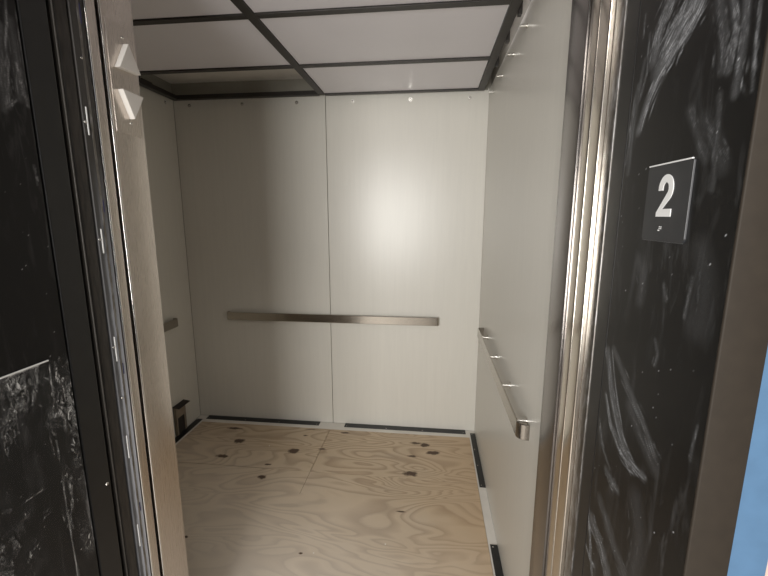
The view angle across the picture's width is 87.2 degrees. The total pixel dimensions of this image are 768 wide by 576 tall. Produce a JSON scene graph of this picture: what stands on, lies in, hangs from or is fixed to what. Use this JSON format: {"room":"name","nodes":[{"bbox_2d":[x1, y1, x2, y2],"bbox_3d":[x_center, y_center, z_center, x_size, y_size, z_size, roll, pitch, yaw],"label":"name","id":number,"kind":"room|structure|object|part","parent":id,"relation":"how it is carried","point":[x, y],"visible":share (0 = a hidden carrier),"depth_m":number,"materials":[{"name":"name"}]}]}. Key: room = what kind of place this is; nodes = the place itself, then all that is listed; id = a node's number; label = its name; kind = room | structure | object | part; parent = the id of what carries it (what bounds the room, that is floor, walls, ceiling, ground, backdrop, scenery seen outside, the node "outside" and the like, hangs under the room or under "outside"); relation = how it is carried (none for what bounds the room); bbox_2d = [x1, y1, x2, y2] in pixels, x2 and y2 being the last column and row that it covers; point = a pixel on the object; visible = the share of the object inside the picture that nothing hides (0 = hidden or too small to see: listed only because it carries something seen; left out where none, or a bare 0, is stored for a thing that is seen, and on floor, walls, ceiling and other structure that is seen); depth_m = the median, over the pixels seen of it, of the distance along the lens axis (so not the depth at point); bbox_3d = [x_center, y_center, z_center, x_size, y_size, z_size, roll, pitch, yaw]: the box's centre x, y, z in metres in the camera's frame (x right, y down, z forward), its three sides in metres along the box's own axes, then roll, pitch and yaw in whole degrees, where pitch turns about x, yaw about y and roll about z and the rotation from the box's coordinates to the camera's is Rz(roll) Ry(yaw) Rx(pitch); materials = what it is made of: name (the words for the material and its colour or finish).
{"room":"elevator lobby","nodes":[
{"label":"elevator lobby","id":0,"kind":"room"},
{"bbox_2d":[139,75,197,425],"bbox_3d":[-1.528,-0.037,2.050,0.048,2.366,1.793,1,10,6],"label":"wall","id":1,"kind":"structure","parent":0,"point":[155,80],"depth_m":2.54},
{"bbox_2d":[139,86,200,436],"bbox_3d":[-1.493,0.005,2.081,0.017,2.246,1.618,1,10,6],"label":"wall panel","id":2,"kind":"object","parent":1,"relation":"attached to","point":[157,110],"visible":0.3,"depth_m":2.68,"materials":[{"name":"laminate"}]},
{"bbox_2d":[163,318,177,331],"bbox_3d":[-1.469,0.333,2.154,0.036,0.056,1.168,1,10,6],"label":"handrail","id":3,"kind":"object","parent":2,"relation":"attached to","point":[172,324],"visible":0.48,"depth_m":2.64,"materials":[{"name":"metal"}]},
{"bbox_2d":[172,399,189,435],"bbox_3d":[-1.401,0.902,2.804,0.049,0.211,0.125,1,10,6],"label":"wall box","id":4,"kind":"object","parent":2,"relation":"attached to","point":[179,410],"visible":1,"depth_m":2.79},
{"bbox_2d":[176,421,201,444],"bbox_3d":[-1.463,1.126,2.233,0.064,0.012,1.529,1,10,6],"label":"trim","id":5,"kind":"structure","parent":1,"relation":"attached to","point":[193,421],"depth_m":2.83,"materials":[{"name":"white paint"}]},
{"bbox_2d":[175,419,201,443],"bbox_3d":[-1.408,1.028,2.724,0.044,0.005,0.582,1,10,6],"label":"floor vent","id":6,"kind":"object","parent":5,"relation":"on","point":[184,432],"visible":0.57,"depth_m":2.84,"materials":[{"name":"black metal"}]},
{"bbox_2d":[153,69,302,83],"bbox_3d":[-0.475,-1.199,1.717,2.169,0.040,1.793,1,10,6],"label":"ceiling","id":7,"kind":"structure","parent":0,"point":[274,74],"depth_m":2.53,"materials":[{"name":"white paint"}]},
{"bbox_2d":[133,0,522,100],"bbox_3d":[-0.469,-1.101,1.766,2.009,0.088,1.567,1,10,6],"label":"grid","id":8,"kind":"object","parent":7,"relation":"hanging from","point":[515,7],"visible":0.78,"depth_m":1.83,"materials":[{"name":"brown metal"}]},
{"bbox_3d":[-1.448,-1.102,1.879,0.038,0.026,1.567,1,10,6],"label":"rail","id":9,"kind":"part","parent":8,"relation":"part of","materials":[{"name":"brown metal"}]},
{"bbox_2d":[131,0,241,19],"bbox_3d":[-1.020,-0.999,1.328,0.937,0.008,0.475,1,10,6],"label":"ceiling panel","id":10,"kind":"object","parent":8,"relation":"attached to","point":[141,9],"visible":0.24,"depth_m":1.47,"materials":[{"name":"white plastic"}]},
{"bbox_2d":[133,19,289,70],"bbox_3d":[-0.961,-1.092,1.837,0.937,0.008,0.490,1,10,6],"label":"ceiling panel","id":11,"kind":"object","parent":8,"relation":"attached to","point":[231,43],"visible":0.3,"depth_m":1.82,"materials":[{"name":"white plastic"}]},
{"bbox_3d":[-0.475,-1.083,1.770,0.039,0.026,1.495,1,10,6],"label":"rail","id":12,"kind":"part","parent":8,"relation":"part of","materials":[{"name":"brown metal"}]},
{"bbox_2d":[244,0,458,11],"bbox_3d":[-0.047,-0.979,1.218,0.934,0.008,0.475,1,10,6],"label":"ceiling panel","id":13,"kind":"object","parent":8,"relation":"attached to","point":[255,5],"visible":1,"depth_m":1.44,"materials":[{"name":"white plastic"}]},
{"bbox_2d":[260,5,508,63],"bbox_3d":[0.012,-1.072,1.728,0.934,0.008,0.490,1,10,6],"label":"ceiling panel","id":14,"kind":"object","parent":8,"relation":"attached to","point":[461,31],"visible":0.79,"depth_m":1.68,"materials":[{"name":"white plastic"}]},
{"bbox_2d":[303,61,487,92],"bbox_3d":[0.070,-1.163,2.227,0.934,0.008,0.448,1,10,6],"label":"ceiling panel","id":15,"kind":"object","parent":8,"relation":"attached to","point":[466,74],"visible":0.76,"depth_m":2.21,"materials":[{"name":"white plastic"}]},
{"bbox_3d":[0.495,-1.063,1.661,0.038,0.026,1.567,1,10,6],"label":"rail","id":16,"kind":"part","parent":8,"relation":"part of","materials":[{"name":"brown metal"}]},
{"bbox_2d":[171,73,491,430],"bbox_3d":[-0.376,-0.170,2.785,2.149,2.366,0.048,1,10,6],"label":"wall","id":17,"kind":"structure","parent":0,"point":[282,84],"depth_m":2.62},
{"bbox_2d":[173,95,332,421],"bbox_3d":[-0.885,-0.129,2.818,1.028,2.246,0.017,1,10,6],"label":"wall panel","id":18,"kind":"object","parent":17,"relation":"attached to","point":[253,171],"visible":0.97,"depth_m":2.79,"materials":[{"name":"laminate"}]},
{"bbox_2d":[227,311,438,325],"bbox_3d":[-0.373,0.210,2.796,1.498,0.056,0.040,1,10,6],"label":"handrail","id":19,"kind":"object","parent":18,"relation":"attached to","point":[419,321],"visible":1,"depth_m":2.77,"materials":[{"name":"metal"}]},
{"bbox_2d":[194,415,474,437],"bbox_3d":[-0.385,1.002,2.915,2.049,0.012,0.092,1,10,6],"label":"trim","id":20,"kind":"structure","parent":17,"relation":"attached to","point":[323,425],"depth_m":2.89,"materials":[{"name":"white paint"}]},
{"bbox_2d":[206,415,319,424],"bbox_3d":[-0.898,0.980,2.990,0.863,0.005,0.051,1,10,6],"label":"floor vent","id":21,"kind":"object","parent":20,"relation":"on","point":[285,421],"visible":1,"depth_m":2.98,"materials":[{"name":"black metal"}]},
{"bbox_2d":[344,423,465,433],"bbox_3d":[0.143,1.001,2.873,0.860,0.005,0.051,1,10,6],"label":"floor vent","id":22,"kind":"object","parent":20,"relation":"on","point":[386,427],"visible":1,"depth_m":2.87,"materials":[{"name":"metal"}]},
{"bbox_2d":[326,90,487,430],"bbox_3d":[0.134,-0.108,2.704,1.014,2.246,0.017,1,10,6],"label":"wall panel","id":23,"kind":"object","parent":17,"relation":"attached to","point":[406,171],"visible":1,"depth_m":2.67,"materials":[{"name":"laminate"}]},
{"bbox_2d":[474,88,488,428],"bbox_3d":[0.635,-0.101,2.640,0.006,2.256,0.004,1,10,6],"label":"trim","id":24,"kind":"structure","parent":17,"relation":"attached to","point":[488,88],"depth_m":2.61,"materials":[{"name":"white paint"}]},
{"bbox_2d":[491,0,530,84],"bbox_3d":[0.579,0.006,1.814,0.048,2.366,1.793,1,10,6],"label":"wall","id":25,"kind":"structure","parent":0,"point":[517,20],"depth_m":1.84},
{"bbox_2d":[470,438,497,575],"bbox_3d":[0.514,1.177,1.956,0.042,0.012,1.641,1,10,6],"label":"trim","id":26,"kind":"structure","parent":25,"relation":"attached to","point":[489,527],"depth_m":2.03,"materials":[{"name":"dark polished metal"},{"name":"steel"}]},
{"bbox_2d":[470,433,485,487],"bbox_3d":[0.584,1.063,2.531,0.034,0.005,0.567,1,10,6],"label":"floor vent","id":27,"kind":"object","parent":26,"relation":"on","point":[473,437],"visible":1,"depth_m":2.49,"materials":[{"name":"black metal"}]},
{"bbox_2d":[490,544,503,575],"bbox_3d":[0.474,1.235,1.584,0.034,0.005,0.566,1,10,6],"label":"floor vent","id":28,"kind":"object","parent":26,"relation":"on","point":[494,548],"visible":1,"depth_m":1.77,"materials":[{"name":"black metal"}]},
{"bbox_2d":[474,0,571,575],"bbox_3d":[0.538,0.047,1.853,0.040,2.246,1.618,1,10,6],"label":"wall panel","id":29,"kind":"object","parent":25,"relation":"attached to","point":[527,91],"visible":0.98,"depth_m":1.51,"materials":[{"name":"laminate"}]},
{"bbox_2d":[477,328,529,440],"bbox_3d":[0.525,0.369,1.897,0.039,0.064,1.171,1,10,6],"label":"handrail","id":30,"kind":"object","parent":29,"relation":"attached to","point":[521,431],"visible":1,"depth_m":1.56,"materials":[{"name":"metal"}]},
{"bbox_2d":[545,0,600,575],"bbox_3d":[0.681,0.276,0.907,0.538,2.126,0.044,1,10,6],"label":"door","id":31,"kind":"structure","parent":25,"relation":"in","point":[596,4],"depth_m":0.88,"materials":[{"name":"metal"}]},
{"bbox_3d":[0.071,0.036,0.642,6.400,3.300,0.322,1,10,6],"label":"wall","id":32,"kind":"structure","parent":0,"visible":0},
{"bbox_2d":[0,360,90,563],"bbox_3d":[-0.680,0.480,0.778,0.004,0.657,0.258,1,10,6],"label":"protective film","id":33,"kind":"object","parent":32,"relation":"attached to","point":[35,365],"visible":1,"depth_m":0.77,"materials":[{"name":"white"}]},
{"bbox_2d":[0,0,127,575],"bbox_3d":[-0.701,0.272,0.782,0.052,2.194,0.347,1,10,6],"label":"door frame","id":34,"kind":"structure","parent":32,"relation":"attached to","point":[44,315],"depth_m":0.79,"materials":[{"name":"black metal"}]},
{"bbox_2d":[642,157,695,243],"bbox_3d":[0.385,-0.117,0.550,0.003,0.107,0.104,1,10,6],"label":"sign","id":35,"kind":"object","parent":32,"relation":"attached to","point":[670,184],"visible":1,"depth_m":0.54,"materials":[{"name":"black plastic"}]},
{"bbox_2d":[572,0,767,575],"bbox_3d":[0.412,0.296,0.649,0.048,2.194,0.332,1,10,6],"label":"door frame","id":36,"kind":"structure","parent":32,"relation":"attached to","point":[681,344],"depth_m":0.51,"materials":[{"name":"black metal"}]},
{"bbox_2d":[552,0,616,575],"bbox_3d":[0.675,0.284,0.858,0.538,2.126,0.048,1,10,6],"label":"door","id":37,"kind":"structure","parent":36,"relation":"attached to","point":[608,7],"depth_m":0.82,"materials":[{"name":"metal"}]},
{"bbox_3d":[0.393,0.325,0.489,0.048,2.194,0.005,1,10,6],"label":"frame","id":38,"kind":"part","parent":36,"relation":"part of","materials":[{"name":"brown paint"}]},
{"bbox_2d":[727,348,767,575],"bbox_3d":[0.439,0.370,0.494,0.043,2.104,0.001,1,10,6],"label":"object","id":39,"kind":"structure","parent":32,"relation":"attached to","point":[749,553],"depth_m":0.47,"materials":[{"name":"blue"}]},
{"bbox_3d":[-0.475,1.168,2.142,2.149,0.037,1.783,1,10,6],"label":"floor","id":40,"kind":"structure","parent":0,"visible":0},
{"bbox_2d":[94,0,188,575],"bbox_3d":[-0.664,0.232,1.138,0.041,2.163,0.113,1,10,6],"label":"post","id":41,"kind":"object","parent":40,"relation":"on","point":[129,158],"visible":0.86,"depth_m":1.10,"materials":[{"name":"metal"}]},
{"bbox_2d":[104,16,143,137],"bbox_3d":[-0.637,-0.515,1.001,0.017,0.255,0.093,1,10,6],"label":"lantern","id":42,"kind":"object","parent":41,"relation":"attached to","point":[124,71],"visible":1,"depth_m":0.99,"materials":[{"name":"metal"}]},
{"bbox_2d":[176,421,329,471],"bbox_3d":[-0.890,1.043,2.687,0.963,0.012,0.481,1,10,6],"label":"plywood sheet","id":43,"kind":"object","parent":40,"relation":"on","point":[213,443],"visible":0.82,"depth_m":2.66,"materials":[{"name":"beige wood"}]},
{"bbox_2d":[177,462,492,575],"bbox_3d":[-0.492,1.188,1.887,1.939,0.013,1.036,1,10,6],"label":"plywood sheet","id":44,"kind":"object","parent":40,"relation":"on","point":[238,521],"visible":0.72,"depth_m":1.98,"materials":[{"name":"beige wood"}]},
{"bbox_2d":[311,429,476,483],"bbox_3d":[0.074,1.063,2.579,0.973,0.012,0.481,1,10,6],"label":"plywood sheet","id":45,"kind":"object","parent":40,"relation":"on","point":[363,453],"visible":0.98,"depth_m":2.53,"materials":[{"name":"beige wood"}]},
{"bbox_2d":[529,0,591,575],"bbox_3d":[0.439,0.254,1.015,0.041,2.163,0.112,1,10,6],"label":"post","id":46,"kind":"object","parent":40,"relation":"on","point":[581,10],"visible":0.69,"depth_m":0.95,"materials":[{"name":"grey metal"}]},
{"bbox_3d":[-0.153,1.747,-1.046,6.400,0.056,4.300,1,10,6],"label":"floor","id":47,"kind":"structure","parent":0,"visible":0},
{"bbox_3d":[-0.125,1.333,1.147,2.150,0.028,0.137,1,10,6],"label":"sill","id":48,"kind":"structure","parent":47,"relation":"attached to","visible":0},
{"bbox_2d":[45,0,137,575],"bbox_3d":[-0.929,0.258,1.006,0.540,2.126,0.031,1,10,6],"label":"door","id":49,"kind":"structure","parent":48,"relation":"on","point":[59,6],"depth_m":0.92,"materials":[{"name":"brushed steel"},{"name":"polished steel"}]},
{"bbox_2d":[82,0,159,575],"bbox_3d":[-0.918,0.243,1.083,0.543,2.126,0.039,1,10,6],"label":"door","id":50,"kind":"structure","parent":48,"relation":"on","point":[88,6],"depth_m":1.00,"materials":[{"name":"metal"}]},
{"bbox_2d":[65,0,150,575],"bbox_3d":[-0.674,0.248,1.012,0.045,2.110,0.036,1,10,6],"label":"strip","id":51,"kind":"object","parent":50,"relation":"attached to","point":[74,8],"visible":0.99,"depth_m":0.95,"materials":[{"name":"metal"}]},
{"bbox_2d":[564,0,627,575],"bbox_3d":[0.426,0.290,0.841,0.029,2.132,0.038,1,10,6],"label":"door","id":52,"kind":"structure","parent":48,"relation":"on","point":[621,12],"depth_m":0.78,"materials":[{"name":"metal"}]}
]}

